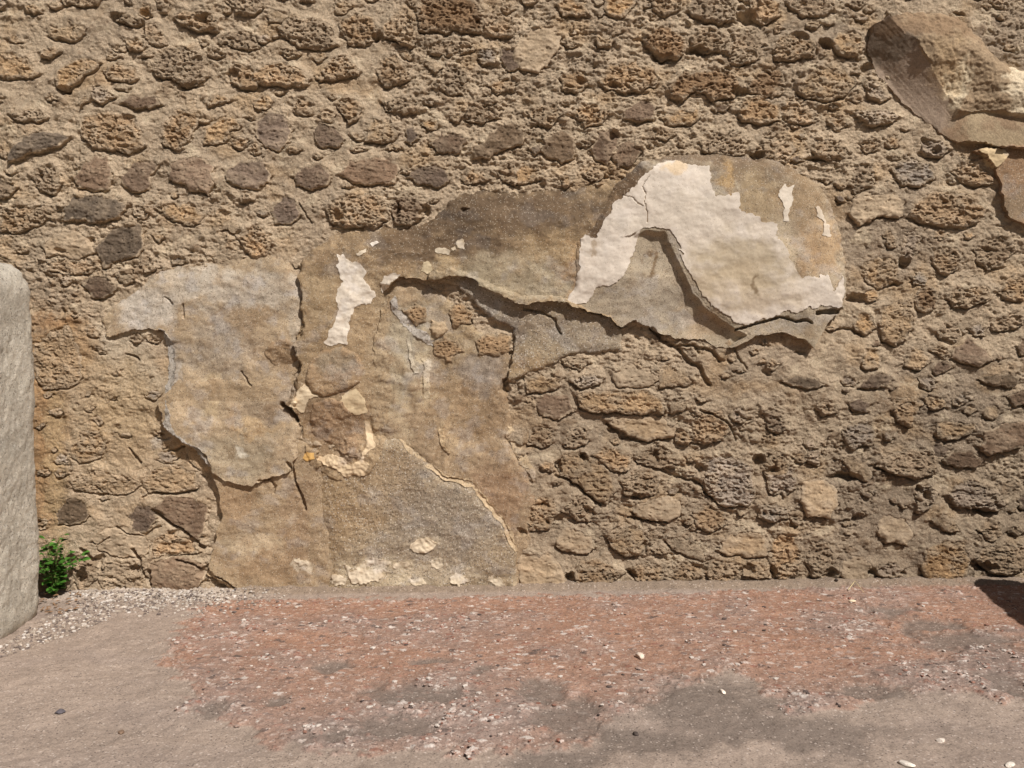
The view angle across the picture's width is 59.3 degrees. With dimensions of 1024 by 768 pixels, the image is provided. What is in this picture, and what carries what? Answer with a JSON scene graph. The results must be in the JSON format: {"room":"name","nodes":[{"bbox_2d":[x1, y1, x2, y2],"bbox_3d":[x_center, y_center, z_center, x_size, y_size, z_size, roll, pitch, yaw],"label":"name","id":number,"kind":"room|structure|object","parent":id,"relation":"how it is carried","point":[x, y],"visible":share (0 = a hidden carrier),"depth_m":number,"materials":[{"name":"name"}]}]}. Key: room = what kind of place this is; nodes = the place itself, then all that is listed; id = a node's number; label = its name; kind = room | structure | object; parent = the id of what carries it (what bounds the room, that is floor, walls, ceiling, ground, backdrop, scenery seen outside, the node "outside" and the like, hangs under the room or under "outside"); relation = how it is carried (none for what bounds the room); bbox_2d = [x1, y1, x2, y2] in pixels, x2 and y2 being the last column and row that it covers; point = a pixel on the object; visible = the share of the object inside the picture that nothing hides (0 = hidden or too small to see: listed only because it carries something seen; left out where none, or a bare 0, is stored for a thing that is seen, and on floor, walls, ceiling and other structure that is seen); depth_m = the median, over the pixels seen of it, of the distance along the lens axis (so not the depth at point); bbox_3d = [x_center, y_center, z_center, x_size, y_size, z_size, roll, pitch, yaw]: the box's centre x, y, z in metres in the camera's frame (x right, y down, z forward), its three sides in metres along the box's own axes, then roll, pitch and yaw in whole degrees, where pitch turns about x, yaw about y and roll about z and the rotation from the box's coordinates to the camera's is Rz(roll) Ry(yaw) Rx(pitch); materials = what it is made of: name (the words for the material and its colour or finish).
{"room":"ancient ruins","nodes":[
{"label":"ancient ruins","id":0,"kind":"room"},
{"bbox_2d":[0,0,1023,592],"bbox_3d":[-0.001,-0.346,2.996,4.398,2.178,0.082,0,3,0],"label":"wall","id":1,"kind":"structure","parent":0,"point":[140,139],"depth_m":2.97,"materials":[{"name":"stone"}]},
{"bbox_2d":[102,255,302,485],"bbox_3d":[-1.026,-0.050,2.998,0.677,0.778,0.069,0,3,0],"label":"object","id":2,"kind":"object","parent":1,"relation":"attached to","point":[243,320],"visible":0.99,"depth_m":2.98,"materials":[{"name":"beige paint"}]},
{"bbox_2d":[157,378,332,588],"bbox_3d":[-0.885,0.352,3.019,0.582,0.747,0.051,0,3,0],"label":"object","id":3,"kind":"object","parent":1,"relation":"attached to","point":[267,525],"visible":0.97,"depth_m":3.01,"materials":[{"name":"beige paint"}]},
{"bbox_2d":[294,438,517,588],"bbox_3d":[-0.354,0.450,3.015,0.756,0.574,0.049,0,3,0],"label":"plaster slab","id":4,"kind":"object","parent":1,"relation":"attached to","point":[402,523],"visible":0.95,"depth_m":3.00,"materials":[{"name":"beige paint"}]},
{"bbox_2d":[384,281,535,582],"bbox_3d":[-0.193,0.189,3.013,0.557,1.064,0.047,0,3,-1],"label":"plaster patch","id":5,"kind":"object","parent":1,"relation":"attached to","point":[453,409],"visible":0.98,"depth_m":3.00,"materials":[{"name":"beige paint"}]},
{"bbox_2d":[428,276,621,383],"bbox_3d":[0.043,-0.190,2.993,0.646,0.385,0.042,0,3,0],"label":"plaster undercoat","id":6,"kind":"object","parent":1,"relation":"attached to","point":[545,333],"visible":0.94,"depth_m":2.98,"materials":[{"name":"grey paint"}]},
{"bbox_2d":[285,154,846,480],"bbox_3d":[0.178,-0.217,2.971,1.858,1.080,0.094,0,3,0],"label":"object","id":7,"kind":"object","parent":1,"relation":"attached to","point":[717,249],"visible":1,"depth_m":2.95,"materials":[{"name":"beige paint"}]},
{"bbox_2d":[866,12,1023,147],"bbox_3d":[1.530,-0.989,2.922,0.746,0.449,0.084,0,3,0],"label":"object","id":8,"kind":"object","parent":1,"relation":"attached to","point":[935,64],"visible":1,"depth_m":2.92,"materials":[{"name":"beige stone"}]},
{"bbox_2d":[972,144,1023,226],"bbox_3d":[1.691,-0.639,2.953,0.360,0.296,0.060,0,3,0],"label":"fragment","id":9,"kind":"object","parent":1,"relation":"attached to","point":[1007,162],"visible":0.99,"depth_m":2.95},
{"bbox_2d":[0,575,1023,767],"bbox_3d":[0.000,0.821,0.323,9.000,0.132,5.559,0,3,0],"label":"floor","id":10,"kind":"structure","parent":0,"point":[108,677],"depth_m":2.22,"materials":[{"name":"concrete"}]},
{"bbox_2d":[0,262,39,638],"bbox_3d":[-1.685,0.221,2.440,0.485,1.160,0.765,0,3,0],"label":"stone","id":11,"kind":"object","parent":10,"relation":"on","point":[19,531],"visible":0.96,"depth_m":2.64,"materials":[{"name":"grey stone"}]},
{"bbox_2d":[38,592,81,613],"bbox_3d":[-1.457,0.699,2.893,0.138,0.024,0.238,-2,3,-29],"label":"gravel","id":12,"kind":"structure","parent":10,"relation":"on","point":[45,592],"depth_m":2.86,"materials":[{"name":"grey gravel"}]},
{"bbox_2d":[55,709,65,714],"bbox_3d":[-1.026,0.743,2.040,0.024,0.011,0.014,1,3,11],"label":"pebble","id":13,"kind":"object","parent":10,"relation":"on","point":[60,711],"visible":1,"depth_m":2.04,"materials":[{"name":"stone"}]},
{"bbox_2d":[39,533,89,596],"bbox_3d":[-1.499,0.594,2.951,0.204,0.213,0.171,0,3,0],"label":"weed","id":14,"kind":"object","parent":10,"relation":"on","point":[55,582],"visible":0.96,"depth_m":2.95,"materials":[{"name":"green plant"}]},
{"bbox_2d":[0,587,297,657],"bbox_3d":[-1.060,0.708,2.746,0.785,0.034,0.624,0,3,-6],"label":"gravel","id":15,"kind":"object","parent":10,"relation":"on","point":[126,598],"visible":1,"depth_m":2.87,"materials":[{"name":"gravel"}]},
{"bbox_2d":[169,595,1023,759],"bbox_3d":[0.352,0.713,2.338,2.721,0.044,1.137,0,3,2],"label":"rubble grit","id":16,"kind":"object","parent":10,"relation":"on","point":[468,754],"visible":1,"depth_m":2.26,"materials":[{"name":"gravel"}]},
{"bbox_2d":[635,652,643,659],"bbox_3d":[0.334,0.711,2.351,0.019,0.020,0.029,-1,3,-14],"label":"chip","id":17,"kind":"object","parent":10,"relation":"on","point":[639,655],"visible":1,"depth_m":2.34,"materials":[{"name":"stone"}]},
{"bbox_2d":[898,760,915,766],"bbox_3d":[0.769,0.740,1.752,0.031,0.010,0.018,2,3,27],"label":"chip","id":18,"kind":"object","parent":10,"relation":"on","point":[901,762],"visible":1,"depth_m":1.75,"materials":[{"name":"stone"}]},
{"bbox_2d":[936,738,944,742],"bbox_3d":[0.883,0.734,1.855,0.015,0.010,0.016,3,4,41],"label":"chip","id":19,"kind":"object","parent":10,"relation":"on","point":[939,740],"visible":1,"depth_m":1.85,"materials":[{"name":"stone"}]},
{"bbox_2d":[1005,761,1014,767],"bbox_3d":[0.964,0.736,1.739,0.025,0.010,0.012,-2,4,-31],"label":"chip","id":20,"kind":"object","parent":10,"relation":"on","point":[1009,764],"visible":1,"depth_m":1.74,"materials":[{"name":"stone"}]}
]}

